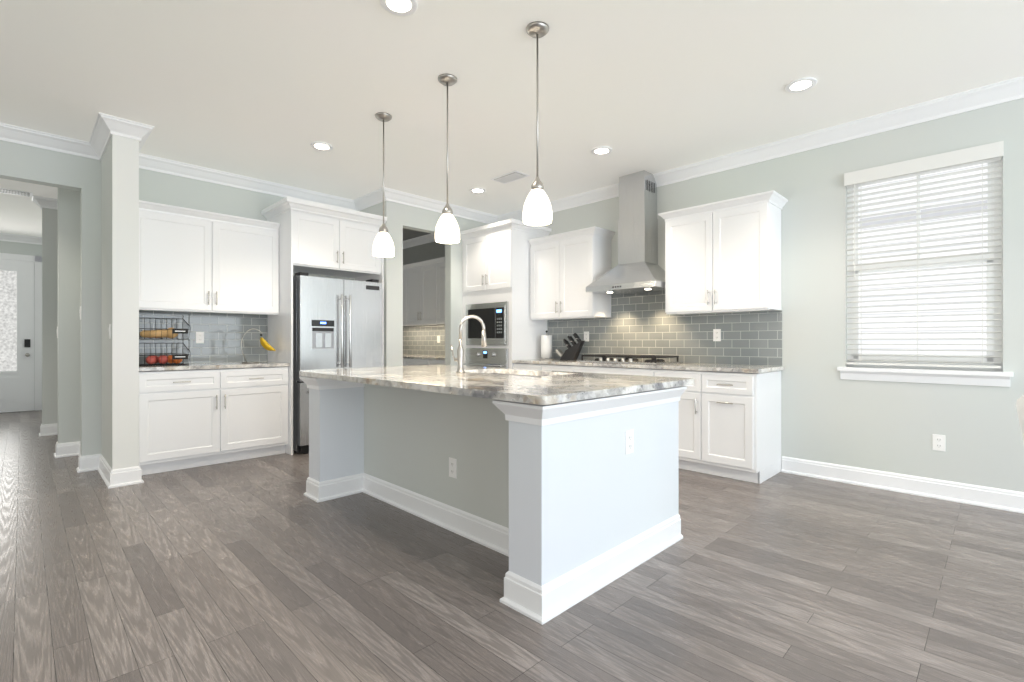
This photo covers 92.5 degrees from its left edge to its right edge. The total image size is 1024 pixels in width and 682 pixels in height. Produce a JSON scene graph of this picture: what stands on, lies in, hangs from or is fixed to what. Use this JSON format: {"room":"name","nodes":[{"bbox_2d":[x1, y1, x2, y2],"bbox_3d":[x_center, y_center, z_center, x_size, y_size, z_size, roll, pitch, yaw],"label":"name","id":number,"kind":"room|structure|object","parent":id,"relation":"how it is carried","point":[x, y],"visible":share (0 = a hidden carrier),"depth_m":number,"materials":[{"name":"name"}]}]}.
{"room":"kitchen","nodes":[
{"label":"kitchen","id":0,"kind":"room"},
{"bbox_2d":[0,241,41,409],"bbox_3d":[-8.641,-0.300,7.375,0.150,2.850,2.870,0,0,45],"label":"wall","id":1,"kind":"structure","parent":0,"point":[20,248],"depth_m":8.00,"materials":[{"name":"paint"}]},
{"bbox_2d":[0,253,41,412],"bbox_3d":[-8.123,-0.145,7.677,0.151,2.540,1.110,0,0,45],"label":"front door","id":2,"kind":"structure","parent":1,"relation":"in","point":[16,332],"depth_m":7.91,"materials":[{"name":"white wood"}]},
{"bbox_2d":[42,188,79,442],"bbox_3d":[-5.767,-0.300,6.269,5.479,2.850,0.370,0,0,45],"label":"wall","id":3,"kind":"structure","parent":0,"point":[60,310],"depth_m":4.87,"materials":[{"name":"paint"}]},
{"bbox_2d":[0,75,1023,248],"bbox_3d":[-2.991,-1.667,2.383,14.900,0.115,10.200,0,0,45],"label":"crown molding","id":4,"kind":"structure","parent":3,"relation":"attached to","point":[106,127],"depth_m":4.31,"materials":[{"name":"white wood"}]},
{"bbox_2d":[39,423,1023,513],"bbox_3d":[-2.991,1.058,2.383,14.900,0.135,10.200,0,0,45],"label":"baseboard","id":5,"kind":"structure","parent":3,"relation":"attached to","point":[994,498],"depth_m":3.80,"materials":[{"name":"white"}]},
{"bbox_2d":[101,135,138,469],"bbox_3d":[-3.314,-0.300,4.131,0.769,2.850,0.165,0,0,45],"label":"column","id":6,"kind":"structure","parent":0,"point":[120,301],"depth_m":3.88,"materials":[{"name":"paint"}]},
{"bbox_2d":[0,140,354,455],"bbox_3d":[-4.954,-0.300,3.115,0.128,2.850,8.459,0,0,45],"label":"wall","id":7,"kind":"structure","parent":0,"point":[224,333],"depth_m":4.54,"materials":[{"name":"paint"}]},
{"bbox_2d":[196,332,203,342],"bbox_3d":[-3.103,-0.045,4.871,0.007,0.115,0.070,0,0,45],"label":"electrical outlet plate","id":8,"kind":"object","parent":7,"relation":"attached to","point":[199,335],"depth_m":4.87,"materials":[{"name":"white plastic"}]},
{"bbox_2d":[139,200,279,314],"bbox_3d":[-2.956,-0.754,4.758,0.383,0.942,1.218,0,0,45],"label":"upper cabinets","id":9,"kind":"object","parent":7,"relation":"attached to","point":[192,260],"visible":0.92,"depth_m":4.61,"materials":[{"name":"white wood"}]},
{"bbox_2d":[360,203,380,215],"bbox_3d":[-2.454,-0.300,6.683,2.779,2.850,0.120,0,0,45],"label":"wall","id":10,"kind":"structure","parent":0,"point":[375,209],"depth_m":5.76,"materials":[{"name":"paint"}]},
{"bbox_2d":[381,201,487,366],"bbox_3d":[-0.856,-0.300,6.229,0.120,2.850,1.739,0,0,45],"label":"wall","id":11,"kind":"structure","parent":0,"point":[399,216],"depth_m":5.74,"materials":[{"name":"paint"}]},
{"bbox_2d":[0,410,1023,681],"bbox_3d":[-3.239,1.185,2.630,16.200,0.120,10.800,0,0,45],"label":"floor","id":12,"kind":"structure","parent":0,"point":[264,568],"depth_m":2.23,"materials":[{"name":"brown wood"}]},
{"bbox_2d":[139,361,288,474],"bbox_3d":[-2.859,0.667,4.660,0.646,0.915,1.218,0,0,45],"label":"base cabinet","id":13,"kind":"object","parent":12,"relation":"on","point":[191,415],"visible":0.94,"depth_m":4.41,"materials":[{"name":"white wood"}]},
{"bbox_2d":[139,317,190,365],"bbox_3d":[-3.187,-0.024,4.453,0.302,0.464,0.397,0,0,45],"label":"fruit basket","id":14,"kind":"object","parent":13,"relation":"on","point":[172,358],"visible":0.85,"depth_m":4.45,"materials":[{"name":"black metal"}]},
{"bbox_2d":[241,329,275,362],"bbox_3d":[-2.578,0.037,4.960,0.157,0.344,0.307,0,0,45],"label":"stand","id":15,"kind":"object","parent":13,"relation":"on","point":[265,344],"visible":1,"depth_m":4.96,"materials":[{"name":"silver metal"}]},
{"bbox_2d":[261,197,386,454],"bbox_3d":[-2.059,-0.145,5.411,0.728,2.540,1.104,0,0,45],"label":"tall cabinet","id":16,"kind":"object","parent":12,"relation":"on","point":[315,238],"visible":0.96,"depth_m":5.11,"materials":[{"name":"white wood"}]},
{"bbox_2d":[293,272,381,453],"bbox_3d":[-2.005,0.212,5.396,0.794,1.825,0.910,0,0,45],"label":"fridge","id":17,"kind":"object","parent":12,"relation":"on","point":[337,323],"visible":0.62,"depth_m":5.05,"materials":[{"name":"silver metal"}]},
{"bbox_2d":[403,358,426,365],"bbox_3d":[-1.160,0.688,7.317,0.602,0.876,0.628,0,0,45],"label":"base cabinet","id":18,"kind":"object","parent":12,"relation":"on","point":[411,360],"depth_m":7.14,"materials":[{"name":"white wood"}]},
{"bbox_2d":[403,354,444,357],"bbox_3d":[-1.379,0.225,7.523,2.410,0.032,0.628,0,0,45],"label":"countertop","id":19,"kind":"structure","parent":18,"relation":"on","point":[404,355],"depth_m":7.18,"materials":[{"name":"beige stone"}]},
{"bbox_2d":[427,358,444,364],"bbox_3d":[-0.734,0.688,6.891,0.603,0.876,0.628,0,0,45],"label":"base cabinet","id":20,"kind":"object","parent":12,"relation":"on","point":[430,361],"depth_m":6.77,"materials":[{"name":"white wood"}]},
{"bbox_2d":[299,377,686,624],"bbox_3d":[-0.283,0.690,3.196,2.380,0.872,1.240,0,0,45],"label":"kitchen island","id":21,"kind":"object","parent":12,"relation":"on","point":[560,489],"depth_m":2.62,"materials":[{"name":"paint"}]},
{"bbox_2d":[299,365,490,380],"bbox_3d":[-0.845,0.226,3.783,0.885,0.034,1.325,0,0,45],"label":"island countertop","id":22,"kind":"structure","parent":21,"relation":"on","point":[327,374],"depth_m":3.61,"materials":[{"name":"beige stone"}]},
{"bbox_2d":[347,369,566,392],"bbox_3d":[-0.235,0.226,3.173,0.840,0.034,1.325,0,0,45],"label":"island countertop","id":23,"kind":"structure","parent":21,"relation":"on","point":[420,381],"depth_m":2.92,"materials":[{"name":"beige stone"}]},
{"bbox_2d":[450,315,486,372],"bbox_3d":[-0.296,0.011,3.381,0.163,0.396,0.214,0,0,45],"label":"faucet","id":24,"kind":"object","parent":23,"relation":"on","point":[459,359],"visible":1,"depth_m":3.32,"materials":[{"name":"silver metal"}]},
{"bbox_2d":[427,373,693,404],"bbox_3d":[0.325,0.226,2.612,0.745,0.034,1.325,0,0,45],"label":"island countertop","id":25,"kind":"structure","parent":21,"relation":"on","point":[560,388],"depth_m":2.35,"materials":[{"name":"grey stone"}]},
{"bbox_2d":[487,369,550,376],"bbox_3d":[-0.004,0.338,3.404,0.864,0.213,0.454,0,0,45],"label":"sink","id":26,"kind":"object","parent":25,"relation":"in","point":[488,370],"depth_m":3.56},
{"bbox_2d":[460,219,551,368],"bbox_3d":[-0.108,-0.145,6.192,0.981,2.540,0.730,0,0,45],"label":"tall cabinet","id":27,"kind":"object","parent":12,"relation":"on","point":[496,277],"visible":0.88,"depth_m":5.90,"materials":[{"name":"white wood"}]},
{"bbox_2d":[513,363,539,369],"bbox_3d":[0.390,0.688,5.767,0.445,0.876,0.628,0,0,45],"label":"base cabinet","id":28,"kind":"object","parent":12,"relation":"on","point":[531,366],"depth_m":5.55,"materials":[{"name":"white wood"}]},
{"bbox_2d":[540,363,575,371],"bbox_3d":[0.704,0.688,5.452,0.445,0.876,0.628,0,0,45],"label":"base cabinet","id":29,"kind":"object","parent":12,"relation":"on","point":[568,367],"depth_m":5.22,"materials":[{"name":"white wood"}]},
{"bbox_2d":[576,363,655,375],"bbox_3d":[1.183,0.688,4.973,0.910,0.876,0.628,0,0,45],"label":"base cabinet","id":30,"kind":"object","parent":12,"relation":"on","point":[642,371],"depth_m":4.68,"materials":[{"name":"white wood"}]},
{"bbox_2d":[656,367,699,471],"bbox_3d":[1.659,0.688,4.498,0.435,0.876,0.628,0,0,45],"label":"base cabinet","id":31,"kind":"object","parent":12,"relation":"on","point":[689,403],"depth_m":4.21,"materials":[{"name":"white wood"}]},
{"bbox_2d":[700,371,780,483],"bbox_3d":[1.966,0.688,4.190,0.435,0.876,0.628,0,0,45],"label":"base cabinet","id":32,"kind":"object","parent":12,"relation":"on","point":[729,421],"depth_m":3.98,"materials":[{"name":"white wood"}]},
{"bbox_2d":[512,359,783,374],"bbox_3d":[1.177,0.225,4.967,2.700,0.032,0.628,0,0,45],"label":"countertop","id":33,"kind":"structure","parent":32,"relation":"on","point":[680,366],"depth_m":4.38,"materials":[{"name":"grey stone"}]},
{"bbox_2d":[540,331,553,359],"bbox_3d":[0.417,0.035,5.904,0.170,0.348,0.170,0,0,45],"label":"paper towel","id":34,"kind":"object","parent":33,"relation":"on","point":[546,346],"visible":0.98,"depth_m":5.85,"materials":[{"name":"white paper"}]},
{"bbox_2d":[556,333,584,359],"bbox_3d":[0.671,0.051,5.661,0.325,0.316,0.115,0,0,27],"label":"knife block","id":35,"kind":"object","parent":33,"relation":"on","point":[572,352],"visible":1,"depth_m":5.61,"materials":[{"name":"black wood"}]},
{"bbox_2d":[576,354,682,364],"bbox_3d":[1.179,0.172,4.969,0.910,0.074,0.525,0,0,45],"label":"cooktop","id":36,"kind":"object","parent":33,"relation":"in","point":[631,359],"visible":1,"depth_m":4.82,"materials":[{"name":"silver metal"}]},
{"bbox_2d":[1016,395,1023,442],"bbox_3d":[2.417,0.666,2.033,0.453,0.922,0.447,0,0,45],"label":"chair","id":37,"kind":"object","parent":12,"relation":"on","point":[1020,406],"visible":1,"depth_m":2.15,"materials":[{"name":"white plastic"}]},
{"bbox_2d":[0,0,1023,240],"bbox_3d":[-3.239,-1.783,2.630,16.200,0.124,10.800,0,0,45],"label":"ceiling","id":38,"kind":"structure","parent":0,"point":[269,90],"depth_m":3.21,"materials":[{"name":"paint"}]},
{"bbox_2d":[0,187,32,196],"bbox_3d":[-5.812,-1.719,5.537,0.250,0.012,0.570,0,0,45],"label":"ceiling vent","id":39,"kind":"object","parent":38,"relation":"in","point":[16,192],"visible":0.98,"depth_m":5.62,"materials":[{"name":"white"}]},
{"bbox_2d":[310,142,332,150],"bbox_3d":[-1.669,-1.718,4.299,0.188,0.013,0.188,0,0,45],"label":"recessed light","id":40,"kind":"object","parent":38,"relation":"in","point":[321,146],"visible":1,"depth_m":4.29,"materials":[{"name":"white"}]},
{"bbox_2d":[372,112,394,256],"bbox_3d":[-0.980,-1.192,3.738,0.164,1.064,0.164,0,0,45],"label":"pendant light","id":41,"kind":"object","parent":38,"relation":"hanging from","point":[383,244],"visible":1,"depth_m":3.70,"materials":[{"name":"white glass"}]},
{"bbox_2d":[380,0,417,15],"bbox_3d":[-0.573,-1.718,2.482,0.188,0.013,0.188,0,0,45],"label":"recessed light","id":42,"kind":"object","parent":38,"relation":"in","point":[402,7],"visible":0.96,"depth_m":2.50,"materials":[{"name":"white plastic"}]},
{"bbox_2d":[435,74,459,243],"bbox_3d":[-0.423,-1.192,3.209,0.164,1.064,0.164,0,0,45],"label":"pendant light","id":43,"kind":"object","parent":38,"relation":"hanging from","point":[447,231],"visible":1,"depth_m":3.17,"materials":[{"name":"white glass"}]},
{"bbox_2d":[469,188,485,192],"bbox_3d":[-0.389,-1.718,5.551,0.188,0.013,0.188,0,0,45],"label":"recessed light","id":44,"kind":"object","parent":38,"relation":"in","point":[477,190],"visible":1,"depth_m":5.54,"materials":[{"name":"white plastic"}]},
{"bbox_2d":[490,170,529,183],"bbox_3d":[-0.021,-1.719,5.127,0.380,0.012,0.220,0,0,45],"label":"ceiling vent","id":45,"kind":"object","parent":38,"relation":"in","point":[512,176],"visible":1,"depth_m":5.10,"materials":[{"name":"white metal"}]},
{"bbox_2d":[523,21,551,224],"bbox_3d":[0.140,-1.192,2.696,0.164,1.064,0.164,0,0,45],"label":"pendant light","id":46,"kind":"object","parent":38,"relation":"hanging from","point":[537,209],"visible":1,"depth_m":2.66,"materials":[{"name":"white glass"}]},
{"bbox_2d":[591,146,611,154],"bbox_3d":[0.806,-1.718,4.398,0.188,0.013,0.188,0,0,45],"label":"recessed light","id":47,"kind":"object","parent":38,"relation":"in","point":[603,150],"visible":1,"depth_m":4.38,"materials":[{"name":"white"}]},
{"bbox_2d":[785,77,816,92],"bbox_3d":[1.930,-1.718,3.274,0.188,0.013,0.188,0,0,45],"label":"recessed light","id":48,"kind":"object","parent":38,"relation":"in","point":[801,85],"visible":0.96,"depth_m":3.27,"materials":[{"name":"white"}]},
{"bbox_2d":[403,98,1023,491],"bbox_3d":[1.765,-0.300,4.947,11.800,2.850,0.168,0,0,45],"label":"wall","id":49,"kind":"structure","parent":0,"point":[828,415],"depth_m":4.01,"materials":[{"name":"paint"}]},
{"bbox_2d":[403,257,444,325],"bbox_3d":[-1.287,-0.744,7.615,2.410,0.962,0.384,0,0,45],"label":"upper cabinets","id":50,"kind":"object","parent":49,"relation":"attached to","point":[423,292],"visible":0.44,"depth_m":7.45,"materials":[{"name":"white wood"}]},
{"bbox_2d":[528,226,614,319],"bbox_3d":[0.672,-0.744,5.657,0.970,0.962,0.384,0,0,45],"label":"wall cabinet","id":51,"kind":"object","parent":49,"relation":"attached to","point":[567,268],"visible":1,"depth_m":5.48,"materials":[{"name":"white wood"}]},
{"bbox_2d":[584,331,588,340],"bbox_3d":[0.869,-0.065,5.719,0.070,0.115,0.007,0,0,45],"label":"electrical outlet plate","id":52,"kind":"object","parent":49,"relation":"attached to","point":[586,334],"depth_m":5.71,"materials":[{"name":"white plastic"}]},
{"bbox_2d":[586,170,664,294],"bbox_3d":[1.228,-1.119,5.018,0.800,1.207,0.500,0,0,45],"label":"range hood","id":53,"kind":"object","parent":49,"relation":"attached to","point":[637,269],"visible":0.98,"depth_m":4.98,"materials":[{"name":"silver metal"}]},
{"bbox_2d":[713,329,720,340],"bbox_3d":[1.943,-0.065,4.644,0.070,0.115,0.007,0,0,45],"label":"electrical outlet plate","id":54,"kind":"object","parent":49,"relation":"attached to","point":[716,332],"depth_m":4.64,"materials":[{"name":"white plastic"}]},
{"bbox_2d":[658,190,787,314],"bbox_3d":[1.885,-0.744,4.444,1.019,0.962,0.384,0,0,45],"label":"wall cabinet","id":55,"kind":"object","parent":49,"relation":"attached to","point":[723,256],"visible":1,"depth_m":4.26,"materials":[{"name":"white wood"}]},
{"bbox_2d":[837,156,1013,386],"bbox_3d":[3.010,-0.522,3.633,0.990,1.645,0.145,0,0,45],"label":"window","id":56,"kind":"structure","parent":49,"relation":"in","point":[957,375],"depth_m":3.54,"materials":[{"name":"white plastic"}]},
{"bbox_2d":[844,141,1003,367],"bbox_3d":[2.991,-0.584,3.614,0.898,1.522,0.069,0,0,45],"label":"window blind","id":57,"kind":"object","parent":56,"relation":"attached to","point":[975,155],"visible":0.98,"depth_m":3.57,"materials":[{"name":"white plastic"}]},
{"bbox_2d":[933,434,944,450],"bbox_3d":[3.073,0.725,3.526,0.070,0.115,0.007,0,0,45],"label":"electrical outlet plate","id":58,"kind":"object","parent":49,"relation":"attached to","point":[938,442],"depth_m":3.52,"materials":[{"name":"white plastic"}]},
{"label":"outside","id":59,"kind":"structure","parent":0,"visible":0},
{"bbox_2d":[859,163,987,354],"bbox_3d":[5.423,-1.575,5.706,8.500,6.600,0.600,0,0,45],"label":"window glass","id":60,"kind":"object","parent":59,"point":[957,335],"depth_m":6.17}
]}

